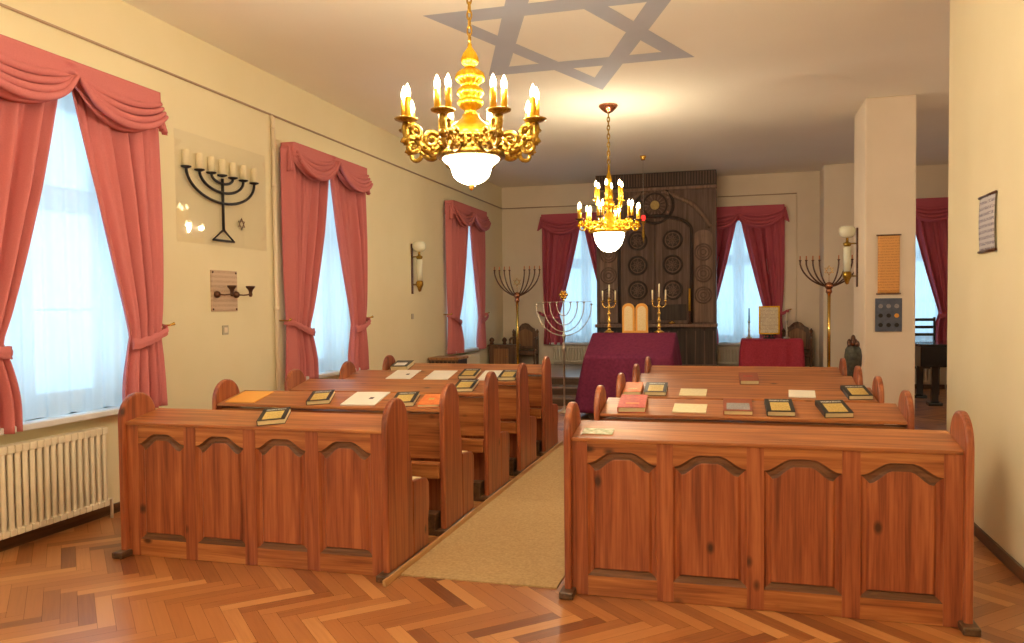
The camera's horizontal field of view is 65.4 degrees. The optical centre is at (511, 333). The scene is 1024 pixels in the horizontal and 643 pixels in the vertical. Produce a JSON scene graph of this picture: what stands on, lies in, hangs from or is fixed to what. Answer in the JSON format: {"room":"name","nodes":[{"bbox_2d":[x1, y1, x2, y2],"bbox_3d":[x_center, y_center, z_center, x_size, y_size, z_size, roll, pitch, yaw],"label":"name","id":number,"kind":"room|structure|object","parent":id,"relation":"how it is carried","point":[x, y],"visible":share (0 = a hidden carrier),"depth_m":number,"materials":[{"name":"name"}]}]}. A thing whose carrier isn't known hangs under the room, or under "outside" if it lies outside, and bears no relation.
{"room":"house of worship","nodes":[
{"label":"house of worship","id":0,"kind":"room"},
{"bbox_2d":[0,0,502,524],"bbox_3d":[-3.069,-0.659,7.368,0.420,4.080,20.560,0,2,16],"label":"wall","id":1,"kind":"structure","parent":0,"point":[403,207],"depth_m":7.92,"materials":[{"name":"beige paint"}]},
{"bbox_2d":[0,502,119,551],"bbox_3d":[-2.895,1.350,7.175,0.015,0.075,20.140,0,2,16],"label":"baseboard","id":2,"kind":"structure","parent":1,"relation":"attached to","point":[47,530],"depth_m":5.75,"materials":[{"name":"brown wood"}]},
{"bbox_2d":[0,406,119,434],"bbox_3d":[-3.430,-0.609,5.808,0.530,2.505,1.740,0,2,16],"label":"window","id":3,"kind":"structure","parent":1,"relation":"in","point":[38,423],"depth_m":5.73,"materials":[{"name":"white paint"}]},
{"bbox_2d":[4,91,128,422],"bbox_3d":[-3.267,-0.633,5.761,0.052,2.458,1.660,0,2,16],"label":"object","id":4,"kind":"object","parent":3,"relation":"hanging from","point":[67,333],"visible":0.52,"depth_m":5.84,"materials":[{"name":"white fabric"}]},
{"bbox_2d":[0,34,174,433],"bbox_3d":[-3.152,-0.655,5.728,0.299,2.588,2.101,0,2,16],"label":"window curtain","id":5,"kind":"object","parent":1,"relation":"hanging from","point":[120,120],"visible":0.99,"depth_m":5.98,"materials":[{"name":"fabric"}]},
{"bbox_2d":[0,97,57,433],"bbox_3d":[-3.327,-0.609,5.251,0.160,2.531,0.990,0,2,16],"label":"drape","id":6,"kind":"object","parent":5,"relation":"hanging from","point":[26,125],"depth_m":5.29,"materials":[{"name":"fabric"}]},
{"bbox_2d":[72,88,167,407],"bbox_3d":[-3.058,-0.645,6.230,0.153,2.530,0.988,0,2,16],"label":"drape","id":7,"kind":"object","parent":5,"relation":"hanging from","point":[124,163],"depth_m":6.34,"materials":[{"name":"fabric"}]},
{"bbox_2d":[180,149,258,242],"bbox_3d":[-2.748,-1.261,7.588,0.094,0.779,1.132,0,2,16],"label":"menorah","id":8,"kind":"object","parent":1,"relation":"attached to","point":[185,152],"depth_m":7.55,"materials":[{"name":"black metal"}]},
{"bbox_2d":[210,270,237,311],"bbox_3d":[-2.757,-0.407,7.658,0.023,0.390,0.400,0,2,16],"label":"wall plaque","id":9,"kind":"object","parent":1,"relation":"attached to","point":[219,279],"visible":1,"depth_m":7.64,"materials":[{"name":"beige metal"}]},
{"bbox_2d":[0,3,501,208],"bbox_3d":[-2.932,-2.258,7.041,0.022,0.037,20.120,0,2,16],"label":"trim","id":10,"kind":"structure","parent":1,"relation":"attached to","point":[1,4],"depth_m":7.16,"materials":[{"name":"beige paint"}]},
{"bbox_2d":[269,115,280,390],"bbox_3d":[-2.515,-0.489,8.486,0.073,3.653,0.056,0,2,16],"label":"pipe","id":11,"kind":"object","parent":1,"relation":"attached to","point":[273,149],"visible":0.77,"depth_m":8.46,"materials":[{"name":"beige metal"}]},
{"bbox_2d":[279,142,372,379],"bbox_3d":[-2.107,-0.794,9.441,0.299,2.588,2.021,0,2,16],"label":"window curtain","id":12,"kind":"object","parent":1,"relation":"hanging from","point":[306,172],"visible":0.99,"depth_m":9.01,"materials":[{"name":"fabric"}]},
{"bbox_2d":[280,146,328,379],"bbox_3d":[-2.276,-0.748,8.984,0.162,2.531,0.948,0,2,16],"label":"drape","id":13,"kind":"object","parent":12,"relation":"hanging from","point":[304,198],"depth_m":8.77,"materials":[{"name":"fabric"}]},
{"bbox_2d":[330,174,368,370],"bbox_3d":[-2.012,-0.783,9.921,0.162,2.531,0.948,0,2,16],"label":"drape","id":14,"kind":"object","parent":12,"relation":"hanging from","point":[349,205],"depth_m":9.98,"materials":[{"name":"fabric"}]},
{"bbox_2d":[306,368,359,379],"bbox_3d":[-2.385,-0.748,9.521,0.530,2.505,1.660,0,2,16],"label":"window","id":15,"kind":"structure","parent":1,"relation":"in","point":[328,373],"depth_m":9.43,"materials":[{"name":"white paint"}]},
{"bbox_2d":[311,180,350,371],"bbox_3d":[-2.222,-0.771,9.474,0.048,2.458,1.580,0,2,16],"label":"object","id":16,"kind":"object","parent":15,"relation":"hanging from","point":[331,323],"visible":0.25,"depth_m":9.60,"materials":[{"name":"white fabric"}]},
{"bbox_2d":[411,241,425,293],"bbox_3d":[-1.400,-0.990,12.055,0.198,0.785,0.213,-2,2,-34],"label":"wall sconce","id":17,"kind":"object","parent":1,"relation":"attached to","point":[419,246],"visible":1,"depth_m":12.02,"materials":[{"name":"brown metal"}]},
{"bbox_2d":[446,313,478,353],"bbox_3d":[-1.017,-0.929,14.379,0.530,2.505,1.760,0,2,16],"label":"window","id":18,"kind":"structure","parent":1,"relation":"in","point":[470,348],"depth_m":14.48,"materials":[{"name":"white paint"}]},
{"bbox_2d":[460,227,477,348],"bbox_3d":[-0.854,-0.952,14.332,0.047,2.458,1.680,0,2,16],"label":"curtain","id":19,"kind":"object","parent":18,"relation":"hanging from","point":[469,313],"visible":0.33,"depth_m":14.61,"materials":[{"name":"fabric"}]},
{"bbox_2d":[443,200,490,353],"bbox_3d":[-0.739,-0.975,14.299,0.299,2.588,2.121,0,2,16],"label":"window curtain","id":20,"kind":"object","parent":1,"relation":"hanging from","point":[459,217],"visible":1,"depth_m":13.79,"materials":[{"name":"fabric"}]},
{"bbox_2d":[445,203,468,353],"bbox_3d":[-0.910,-0.928,13.816,0.155,2.531,0.998,0,2,16],"label":"drape","id":21,"kind":"object","parent":20,"relation":"hanging from","point":[456,232],"depth_m":13.54,"materials":[{"name":"fabric"}]},
{"bbox_2d":[469,222,485,349],"bbox_3d":[-0.640,-0.965,14.805,0.144,2.531,0.998,0,2,16],"label":"drape","id":22,"kind":"object","parent":20,"relation":"hanging from","point":[477,235],"depth_m":14.85,"materials":[{"name":"fabric"}]},
{"bbox_2d":[0,389,1023,642],"bbox_3d":[2.268,1.380,5.723,10.740,0.001,20.140,0,2,16],"label":"floor","id":23,"kind":"structure","parent":0,"point":[61,606],"depth_m":4.21,"materials":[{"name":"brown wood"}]},
{"bbox_2d":[0,427,113,540],"bbox_3d":[-3.371,1.100,5.242,0.137,0.716,1.938,0,2,16],"label":"radiator","id":24,"kind":"object","parent":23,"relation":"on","point":[85,465],"visible":1,"depth_m":5.59,"materials":[{"name":"beige metal"}]},
{"bbox_2d":[112,392,429,582],"bbox_3d":[-1.559,0.912,5.216,1.940,1.055,0.725,0,2,16],"label":"pew","id":25,"kind":"object","parent":23,"relation":"on","point":[328,492],"visible":0.98,"depth_m":4.96,"materials":[{"name":"orange wood"}]},
{"bbox_2d":[256,407,290,425],"bbox_3d":[-1.508,0.525,5.061,0.174,0.082,0.273,-1,2,-7],"label":"book","id":26,"kind":"object","parent":25,"relation":"in","point":[271,416],"visible":1,"depth_m":5.00,"materials":[{"name":"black paper"}]},
{"bbox_2d":[212,379,474,535],"bbox_3d":[-1.299,0.877,6.138,1.930,1.055,0.725,0,2,16],"label":"pew","id":27,"kind":"object","parent":23,"relation":"on","point":[434,433],"visible":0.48,"depth_m":5.74,"materials":[{"name":"orange wood"}]},
{"bbox_2d":[225,391,273,402],"bbox_3d":[-2.040,0.493,6.212,0.250,0.058,0.276,0,2,15],"label":"folder","id":28,"kind":"object","parent":27,"relation":"on","point":[247,396],"visible":1,"depth_m":6.20,"materials":[{"name":"orange paper"}]},
{"bbox_2d":[306,390,334,404],"bbox_3d":[-1.443,0.482,6.029,0.173,0.088,0.273,-1,2,-3],"label":"book","id":29,"kind":"object","parent":27,"relation":"in","point":[323,396],"visible":1,"depth_m":5.97,"materials":[{"name":"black paper"}]},
{"bbox_2d":[340,392,389,405],"bbox_3d":[-1.093,0.486,5.966,0.270,0.070,0.317,0,2,12],"label":"paper sheet","id":30,"kind":"object","parent":27,"relation":"on","point":[359,398],"visible":1,"depth_m":5.94,"materials":[{"name":"grey"}]},
{"bbox_2d":[394,391,419,405],"bbox_3d":[-0.782,0.480,5.847,0.173,0.086,0.272,0,2,4],"label":"book","id":31,"kind":"object","parent":27,"relation":"in","point":[409,398],"visible":0.66,"depth_m":5.84,"materials":[{"name":"paper"}]},
{"bbox_2d":[411,460,439,478],"bbox_3d":[-1.373,0.967,5.875,1.810,0.105,0.093,0,2,16],"label":"shelf","id":32,"kind":"object","parent":27,"relation":"attached to","point":[429,469],"depth_m":5.62,"materials":[{"name":"orange wood"}]},
{"bbox_2d":[417,394,440,406],"bbox_3d":[-0.580,0.487,5.783,0.162,0.070,0.250,0,2,9],"label":"book","id":33,"kind":"object","parent":27,"relation":"in","point":[429,400],"visible":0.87,"depth_m":5.74,"materials":[{"name":"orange paper"}]},
{"bbox_2d":[284,369,510,501],"bbox_3d":[-1.024,0.841,7.114,1.930,1.055,0.725,0,2,16],"label":"pew","id":34,"kind":"object","parent":23,"relation":"on","point":[482,435],"visible":0.38,"depth_m":6.74,"materials":[{"name":"orange wood"}]},
{"bbox_2d":[455,379,478,391],"bbox_3d":[-0.393,0.443,6.793,0.172,0.084,0.271,0,2,10],"label":"book","id":35,"kind":"object","parent":34,"relation":"in","point":[463,385],"visible":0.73,"depth_m":6.75,"materials":[{"name":"black fabric"}]},
{"bbox_2d":[461,438,483,452],"bbox_3d":[-1.098,0.931,6.851,1.810,0.105,0.093,0,2,16],"label":"shelf","id":36,"kind":"object","parent":34,"relation":"attached to","point":[474,445],"depth_m":6.59,"materials":[{"name":"orange wood"}]},
{"bbox_2d":[339,361,536,475],"bbox_3d":[-0.750,0.805,8.089,1.930,1.055,0.725,0,2,16],"label":"pew","id":37,"kind":"object","parent":23,"relation":"on","point":[514,406],"visible":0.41,"depth_m":7.67,"materials":[{"name":"orange wood"}]},
{"bbox_2d":[385,370,420,378],"bbox_3d":[-1.096,0.415,8.072,0.260,0.066,0.316,0,2,15],"label":"paper sheet","id":38,"kind":"object","parent":37,"relation":"on","point":[399,374],"visible":1,"depth_m":8.06,"materials":[{"name":"grey"}]},
{"bbox_2d":[423,370,456,379],"bbox_3d":[-0.711,0.415,7.964,0.250,0.066,0.316,0,2,15],"label":"paper sheet","id":39,"kind":"object","parent":37,"relation":"on","point":[436,374],"visible":1,"depth_m":7.95,"materials":[{"name":"paper"}]},
{"bbox_2d":[458,369,480,378],"bbox_3d":[-0.418,0.398,7.894,0.172,0.083,0.271,0,2,11],"label":"book","id":40,"kind":"object","parent":37,"relation":"in","point":[466,373],"visible":1,"depth_m":7.83,"materials":[{"name":"paper"}]},
{"bbox_2d":[501,421,516,433],"bbox_3d":[-0.824,0.894,7.826,1.810,0.105,0.093,0,2,16],"label":"shelf","id":41,"kind":"object","parent":37,"relation":"attached to","point":[510,426],"depth_m":7.56,"materials":[{"name":"orange wood"}]},
{"bbox_2d":[428,356,467,363],"bbox_3d":[-1.017,0.772,12.841,0.510,0.800,0.500,0,2,16],"label":"chest","id":42,"kind":"object","parent":23,"relation":"on","point":[436,359],"visible":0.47,"depth_m":12.63,"materials":[{"name":"brown wood"}]},
{"bbox_2d":[382,355,558,455],"bbox_3d":[-0.475,0.768,9.065,1.930,1.055,0.725,0,2,16],"label":"pew","id":43,"kind":"object","parent":23,"relation":"on","point":[542,406],"visible":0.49,"depth_m":8.68,"materials":[{"name":"orange wood"}]},
{"bbox_2d":[390,360,413,369],"bbox_3d":[-1.254,0.366,9.129,0.203,0.101,0.275,0,2,11],"label":"book","id":44,"kind":"object","parent":43,"relation":"in","point":[400,364],"visible":0.84,"depth_m":9.06,"materials":[{"name":"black paper"}]},
{"bbox_2d":[383,441,562,586],"bbox_3d":[-0.075,1.346,6.906,0.025,0.039,4.850,0,2,16],"label":"floor strip","id":45,"kind":"object","parent":23,"relation":"on","point":[397,573],"visible":1,"depth_m":5.75,"materials":[{"name":"brown wood"}]},
{"bbox_2d":[401,445,564,588],"bbox_3d":[0.404,1.358,6.798,0.950,0.011,4.500,0,2,16],"label":"carpet","id":46,"kind":"object","parent":23,"relation":"on","point":[517,539],"visible":0.59,"depth_m":5.41,"materials":[{"name":"beige carpet"}]},
{"bbox_2d":[535,291,592,412],"bbox_3d":[0.779,0.271,11.953,0.880,1.825,0.256,0,2,16],"label":"menorah","id":47,"kind":"object","parent":23,"relation":"on","point":[562,293],"depth_m":11.94,"materials":[{"name":"silver metal"}]},
{"bbox_2d":[528,364,808,405],"bbox_3d":[2.326,0.895,14.200,6.220,0.390,3.715,0,2,16],"label":"stepped platform","id":48,"kind":"object","parent":23,"relation":"on","point":[572,371],"visible":0.02,"depth_m":13.50,"materials":[{"name":"brown wood"}]},
{"bbox_2d":[487,337,520,363],"bbox_3d":[-0.152,0.373,15.768,0.600,0.600,0.352,0,2,16],"label":"base cabinet","id":49,"kind":"object","parent":48,"relation":"on","point":[504,353],"visible":0.84,"depth_m":15.63,"materials":[{"name":"brown wood"}]},
{"bbox_2d":[493,266,540,363],"bbox_3d":[0.102,-0.287,15.086,0.928,1.960,0.340,0,2,16],"label":"tall menorah","id":50,"kind":"object","parent":48,"relation":"on","point":[516,295],"visible":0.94,"depth_m":15.07,"materials":[{"name":"gold metal"}]},
{"bbox_2d":[509,323,538,363],"bbox_3d":[0.242,0.221,16.284,0.560,0.860,0.512,0,2,10],"label":"carved armchair","id":51,"kind":"object","parent":48,"relation":"on","point":[528,336],"visible":0.81,"depth_m":16.45,"materials":[{"name":"brown wood"}]},
{"bbox_2d":[552,346,587,362],"bbox_3d":[1.417,0.446,16.319,1.184,0.381,0.137,0,2,16],"label":"radiator","id":52,"kind":"object","parent":48,"relation":"on","point":[574,350],"visible":0.52,"depth_m":16.33,"materials":[{"name":"beige metal"}]},
{"bbox_2d":[595,169,717,365],"bbox_3d":[2.760,-1.187,15.276,2.276,3.688,0.630,0,2,16],"label":"torah ark","id":53,"kind":"object","parent":48,"relation":"on","point":[678,252],"visible":0.88,"depth_m":14.98,"materials":[{"name":"brown wood"}]},
{"bbox_2d":[717,346,739,363],"bbox_3d":[4.449,0.443,15.466,1.126,0.381,0.137,0,2,16],"label":"radiator","id":54,"kind":"object","parent":48,"relation":"on","point":[728,348],"visible":0.38,"depth_m":15.47,"materials":[{"name":"beige metal"}]},
{"bbox_2d":[782,322,812,366],"bbox_3d":[5.311,0.214,14.877,0.560,0.860,0.512,0,2,21],"label":"carved armchair","id":55,"kind":"object","parent":48,"relation":"on","point":[796,329],"visible":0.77,"depth_m":15.01,"materials":[{"name":"brown wood"}]},
{"bbox_2d":[799,255,853,366],"bbox_3d":[5.121,-0.272,12.894,0.928,1.970,0.340,0,2,16],"label":"tall menorah","id":56,"kind":"object","parent":48,"relation":"on","point":[828,285],"visible":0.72,"depth_m":12.88,"materials":[{"name":"gold metal"}]},
{"bbox_2d":[645,357,846,375],"bbox_3d":[2.384,0.765,8.260,1.980,1.055,0.725,0,2,16],"label":"pew","id":57,"kind":"object","parent":23,"relation":"on","point":[655,369],"visible":0.18,"depth_m":8.15,"materials":[{"name":"orange wood"}]},
{"bbox_2d":[632,364,862,386],"bbox_3d":[2.109,0.801,7.284,1.980,1.055,0.725,0,2,16],"label":"pew","id":58,"kind":"object","parent":23,"relation":"on","point":[681,379],"visible":0.16,"depth_m":7.14,"materials":[{"name":"orange wood"}]},
{"bbox_2d":[739,372,758,384],"bbox_3d":[2.118,0.402,7.139,0.162,0.086,0.272,0,2,13],"label":"book","id":59,"kind":"object","parent":58,"relation":"in","point":[744,377],"visible":1,"depth_m":7.08,"materials":[{"name":"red paper"}]},
{"bbox_2d":[616,373,883,424],"bbox_3d":[1.834,0.837,6.309,1.980,1.055,0.725,0,2,16],"label":"pew","id":60,"kind":"object","parent":23,"relation":"on","point":[714,392],"visible":0.16,"depth_m":6.15,"materials":[{"name":"orange wood"}]},
{"bbox_2d":[623,382,643,394],"bbox_3d":[0.975,0.442,6.408,0.142,0.079,0.270,0,2,15],"label":"book","id":61,"kind":"object","parent":60,"relation":"in","point":[632,388],"visible":0.82,"depth_m":6.36,"materials":[{"name":"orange paper"}]},
{"bbox_2d":[644,382,667,395],"bbox_3d":[1.148,0.441,6.359,0.172,0.081,0.271,0,2,15],"label":"book","id":62,"kind":"object","parent":60,"relation":"in","point":[651,388],"visible":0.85,"depth_m":6.30,"materials":[{"name":"paper"}]},
{"bbox_2d":[679,388,706,395],"bbox_3d":[1.419,0.461,6.251,0.205,0.040,0.178,0,2,17],"label":"paper sheet","id":63,"kind":"object","parent":60,"relation":"on","point":[684,391],"visible":1,"depth_m":6.24,"materials":[{"name":"paper"}]},
{"bbox_2d":[788,390,815,397],"bbox_3d":[2.195,0.458,6.043,0.190,0.041,0.178,0,2,19],"label":"paper sheet","id":64,"kind":"object","parent":60,"relation":"on","point":[792,393],"visible":1,"depth_m":6.03,"materials":[{"name":"paper"}]},
{"bbox_2d":[840,385,873,399],"bbox_3d":[2.572,0.440,5.958,0.172,0.084,0.271,0,2,10],"label":"book","id":65,"kind":"object","parent":60,"relation":"in","point":[852,392],"visible":1,"depth_m":5.91,"materials":[{"name":"paper"}]},
{"bbox_2d":[594,385,914,429],"bbox_3d":[1.560,0.874,5.333,1.980,1.055,0.725,0,2,16],"label":"pew","id":66,"kind":"object","parent":23,"relation":"on","point":[868,415],"visible":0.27,"depth_m":5.12,"materials":[{"name":"orange wood"}]},
{"bbox_2d":[617,394,647,412],"bbox_3d":[0.820,0.474,5.409,0.182,0.090,0.291,0,2,13],"label":"book","id":67,"kind":"object","parent":66,"relation":"in","point":[627,403],"visible":1,"depth_m":5.34,"materials":[{"name":"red paper"}]},
{"bbox_2d":[672,403,706,413],"bbox_3d":[1.176,0.495,5.277,0.215,0.040,0.178,0,2,17],"label":"paper sheet","id":68,"kind":"object","parent":66,"relation":"on","point":[678,407],"visible":1,"depth_m":5.26,"materials":[{"name":"paper"}]},
{"bbox_2d":[723,399,752,414],"bbox_3d":[1.474,0.479,5.210,0.182,0.078,0.261,0,2,15],"label":"book","id":69,"kind":"object","parent":66,"relation":"in","point":[730,406],"visible":1,"depth_m":5.15,"materials":[{"name":"beige paper"}]},
{"bbox_2d":[764,399,795,415],"bbox_3d":[1.724,0.476,5.144,0.172,0.082,0.271,0,2,14],"label":"book","id":70,"kind":"object","parent":66,"relation":"in","point":[774,407],"visible":1,"depth_m":5.09,"materials":[{"name":"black paper"}]},
{"bbox_2d":[815,400,853,417],"bbox_3d":[2.038,0.476,5.055,0.173,0.084,0.272,0,2,8],"label":"book","id":71,"kind":"object","parent":66,"relation":"in","point":[828,408],"visible":1,"depth_m":5.00,"materials":[{"name":"paper"}]},
{"bbox_2d":[559,402,981,636],"bbox_3d":[1.336,0.908,4.401,2.056,1.055,0.725,0,2,16],"label":"pew","id":72,"kind":"object","parent":23,"relation":"on","point":[857,523],"visible":1,"depth_m":4.14,"materials":[{"name":"orange wood"}]},
{"bbox_2d":[582,428,613,434],"bbox_3d":[0.482,0.546,4.458,0.170,0.018,0.099,0,2,16],"label":"paper sheet","id":73,"kind":"object","parent":72,"relation":"attached to","point":[586,430],"visible":1,"depth_m":4.46,"materials":[{"name":"paper"}]},
{"bbox_2d":[844,335,861,376],"bbox_3d":[3.717,0.638,8.697,0.195,1.249,0.195,1,2,38],"label":"vase","id":74,"kind":"object","parent":23,"relation":"on","point":[853,353],"visible":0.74,"depth_m":8.63,"materials":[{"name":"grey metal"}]},
{"bbox_2d":[915,317,939,394],"bbox_3d":[7.123,0.384,13.841,0.470,1.330,0.380,0,2,16],"label":"chair","id":75,"kind":"object","parent":23,"relation":"on","point":[933,319],"visible":0.25,"depth_m":13.93,"materials":[{"name":"black paint"}]},
{"bbox_2d":[915,340,946,405],"bbox_3d":[7.271,0.614,12.633,1.768,0.950,1.454,0,2,16],"label":"table","id":76,"kind":"object","parent":23,"relation":"on","point":[932,354],"visible":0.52,"depth_m":12.23,"materials":[{"name":"black paint"}]},
{"bbox_2d":[121,0,949,187],"bbox_3d":[2.222,-2.797,5.580,11.740,0.200,21.140,0,2,16],"label":"ceiling","id":77,"kind":"structure","parent":0,"point":[767,86],"depth_m":8.47,"materials":[{"name":"paint"}]},
{"bbox_2d":[394,0,546,190],"bbox_3d":[-0.248,-1.738,4.662,0.866,1.800,0.866,-1,2,-3],"label":"chandelier","id":78,"kind":"object","parent":77,"relation":"hanging from","point":[470,146],"visible":1,"depth_m":4.55,"materials":[{"name":"gold metal"}]},
{"bbox_2d":[425,0,693,89],"bbox_3d":[0.537,-2.738,7.398,2.165,0.001,3.740,0,2,16],"label":"star","id":79,"kind":"object","parent":77,"relation":"attached to","point":[512,14],"visible":1,"depth_m":7.32,"materials":[{"name":"grey paint"}]},
{"bbox_2d":[575,103,641,251],"bbox_3d":[1.204,-1.924,9.933,0.798,1.820,0.854,0,2,16],"label":"chandelier","id":80,"kind":"object","parent":77,"relation":"hanging from","point":[608,233],"visible":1,"depth_m":9.87,"materials":[{"name":"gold metal"}]},
{"bbox_2d":[502,164,948,384],"bbox_3d":[5.270,-1.027,15.475,11.240,4.080,0.420,0,2,16],"label":"wall","id":81,"kind":"structure","parent":0,"point":[521,240],"depth_m":15.45,"materials":[{"name":"beige paint"}]},
{"bbox_2d":[537,212,596,344],"bbox_3d":[1.416,-1.103,16.178,1.921,2.667,0.299,0,2,16],"label":"window curtain","id":82,"kind":"object","parent":81,"relation":"hanging from","point":[560,232],"visible":0.47,"depth_m":16.33,"materials":[{"name":"fabric"}]},
{"bbox_2d":[542,227,578,344],"bbox_3d":[1.016,-1.035,16.333,0.830,2.531,0.158,0,2,16],"label":"drape","id":83,"kind":"object","parent":82,"relation":"hanging from","point":[558,251],"depth_m":16.36,"materials":[{"name":"fabric"}]},
{"bbox_2d":[584,230,596,279],"bbox_3d":[1.841,-1.037,16.108,0.828,2.530,0.155,0,2,16],"label":"drape","id":84,"kind":"object","parent":82,"relation":"hanging from","point":[591,242],"depth_m":16.13,"materials":[{"name":"fabric"}]},
{"bbox_2d":[549,342,588,344],"bbox_3d":[1.495,-1.027,16.459,1.400,2.505,0.530,0,2,16],"label":"window","id":85,"kind":"structure","parent":81,"relation":"in","point":[566,343],"depth_m":16.32,"materials":[{"name":"white paint"}]},
{"bbox_2d":[560,227,596,341],"bbox_3d":[1.449,-1.045,16.295,1.480,2.458,0.052,0,2,16],"label":"curtain","id":86,"kind":"object","parent":85,"relation":"hanging from","point":[582,282],"visible":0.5,"depth_m":16.31,"materials":[{"name":"white fabric"}]},
{"bbox_2d":[718,342,740,344],"bbox_3d":[4.441,-1.031,15.630,1.400,2.505,0.530,0,2,16],"label":"window","id":87,"kind":"structure","parent":81,"relation":"in","point":[721,343],"depth_m":15.48,"materials":[{"name":"white paint"}]},
{"bbox_2d":[717,221,767,342],"bbox_3d":[4.394,-1.048,15.466,1.480,2.458,0.049,0,2,16],"label":"curtain","id":88,"kind":"object","parent":87,"relation":"hanging from","point":[738,292],"visible":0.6,"depth_m":15.47,"materials":[{"name":"white fabric"}]},
{"bbox_2d":[717,204,791,344],"bbox_3d":[4.361,-1.107,15.348,1.921,2.667,0.299,0,2,16],"label":"window curtain","id":89,"kind":"object","parent":81,"relation":"hanging from","point":[763,226],"visible":0.61,"depth_m":15.23,"materials":[{"name":"fabric"}]},
{"bbox_2d":[717,223,735,344],"bbox_3d":[3.962,-1.039,15.509,0.828,2.530,0.149,0,2,16],"label":"drape","id":90,"kind":"object","parent":89,"relation":"hanging from","point":[724,235],"depth_m":15.44,"materials":[{"name":"fabric"}]},
{"bbox_2d":[741,217,784,337],"bbox_3d":[4.785,-1.040,15.277,0.828,2.530,0.149,0,2,16],"label":"drape","id":91,"kind":"object","parent":89,"relation":"hanging from","point":[763,243],"depth_m":15.22,"materials":[{"name":"fabric"}]},
{"bbox_2d":[916,197,947,339],"bbox_3d":[7.230,-1.110,14.541,1.981,2.667,0.299,0,2,16],"label":"window curtain","id":92,"kind":"object","parent":81,"relation":"hanging from","point":[931,213],"visible":0.33,"depth_m":14.42,"materials":[{"name":"fabric"}]},
{"bbox_3d":[7.309,-1.035,14.822,1.460,2.505,0.530,0,2,16],"label":"window","id":93,"kind":"structure","parent":81,"relation":"in","visible":0},
{"bbox_2d":[915,237,937,339],"bbox_3d":[7.263,-1.052,14.658,1.540,2.458,0.052,0,2,16],"label":"curtain","id":94,"kind":"object","parent":93,"relation":"hanging from","point":[925,305],"visible":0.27,"depth_m":14.60,"materials":[{"name":"white fabric"}]},
{"bbox_2d":[819,163,853,368],"bbox_3d":[5.994,-1.008,14.679,0.571,4.080,0.720,0,2,16],"label":"wall","id":95,"kind":"structure","parent":0,"point":[836,180],"depth_m":14.34,"materials":[{"name":"beige paint"}]},
{"bbox_2d":[854,95,916,424],"bbox_3d":[4.717,-0.839,10.143,0.571,4.080,0.950,0,2,16],"label":"wall column","id":96,"kind":"structure","parent":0,"point":[884,127],"depth_m":9.69,"materials":[{"name":"beige paint"}]},
{"bbox_2d":[839,226,857,286],"bbox_3d":[4.338,-0.993,10.320,0.198,0.785,0.213,-2,2,-34],"label":"wall sconce","id":97,"kind":"object","parent":96,"relation":"attached to","point":[847,232],"visible":1,"depth_m":10.28,"materials":[{"name":"brown metal"}]},
{"bbox_2d":[876,234,900,294],"bbox_3d":[4.567,-0.836,9.677,0.275,0.728,0.018,0,2,16],"label":"scroll","id":98,"kind":"object","parent":96,"relation":"attached to","point":[888,244],"visible":1,"depth_m":9.67,"materials":[{"name":"orange paper"}]},
{"bbox_2d":[875,298,901,331],"bbox_3d":[4.577,-0.224,9.701,0.300,0.405,0.020,0,2,16],"label":"wall plate","id":99,"kind":"object","parent":96,"relation":"attached to","point":[888,311],"visible":1,"depth_m":9.70,"materials":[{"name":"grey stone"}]},
{"bbox_2d":[947,0,1023,566],"bbox_3d":[2.150,-0.494,0.889,0.501,4.080,10.910,0,2,16],"label":"wall","id":100,"kind":"structure","parent":0,"point":[985,306],"depth_m":5.14,"materials":[{"name":"beige paint"}]},
{"bbox_2d":[977,190,996,253],"bbox_3d":[3.083,-0.716,5.181,0.018,0.378,0.360,0,2,16],"label":"scroll","id":101,"kind":"object","parent":100,"relation":"attached to","point":[987,202],"visible":1,"depth_m":5.16,"materials":[{"name":"paper"}]},
{"bbox_2d":[974,522,1023,582],"bbox_3d":[1.921,1.507,1.028,0.020,0.075,10.910,0,2,16],"label":"baseboard","id":102,"kind":"structure","parent":100,"relation":"attached to","point":[996,549],"depth_m":4.92,"materials":[{"name":"wood"}]},
{"bbox_3d":[1.736,0.604,11.551,1.180,1.165,0.900,0,2,16],"label":"table","id":103,"kind":"object","parent":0,"visible":0},
{"bbox_2d":[575,333,681,412],"bbox_3d":[1.735,0.545,11.549,1.552,1.084,1.272,0,2,16],"label":"table cloth","id":104,"kind":"object","parent":103,"relation":"on","point":[607,355],"visible":0.56,"depth_m":11.18,"materials":[{"name":"fabric"}]},
{"bbox_2d":[601,285,616,332],"bbox_3d":[1.452,-0.370,11.948,0.161,0.720,0.200,-2,2,-38],"label":"candelabra","id":105,"kind":"object","parent":104,"relation":"on","point":[609,330],"visible":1,"depth_m":11.93,"materials":[{"name":"gold metal"}]},
{"bbox_2d":[622,303,647,332],"bbox_3d":[1.835,-0.231,11.887,0.384,0.439,0.080,0,2,16],"label":"tablet","id":106,"kind":"object","parent":104,"relation":"on","point":[634,320],"visible":1,"depth_m":11.86,"materials":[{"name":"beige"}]},
{"bbox_2d":[651,284,666,332],"bbox_3d":[2.164,-0.371,11.747,0.161,0.720,0.200,-2,2,-38],"label":"candelabra","id":107,"kind":"object","parent":104,"relation":"on","point":[658,330],"visible":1,"depth_m":11.73,"materials":[{"name":"gold metal"}]},
{"bbox_3d":[4.677,0.390,14.395,1.000,0.555,0.500,0,2,16],"label":"side table","id":108,"kind":"object","parent":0,"visible":0},
{"bbox_2d":[739,338,804,366],"bbox_3d":[4.676,0.351,14.394,1.140,0.513,0.640,0,2,16],"label":"table cloth","id":109,"kind":"object","parent":108,"relation":"on","point":[777,352],"visible":0.94,"depth_m":14.11,"materials":[{"name":"red fabric"}]},
{"bbox_2d":[759,306,779,338],"bbox_3d":[4.646,-0.202,14.418,0.360,0.585,0.130,0,2,16],"label":"framed piece","id":110,"kind":"object","parent":109,"relation":"on","point":[769,316],"visible":1,"depth_m":14.38,"materials":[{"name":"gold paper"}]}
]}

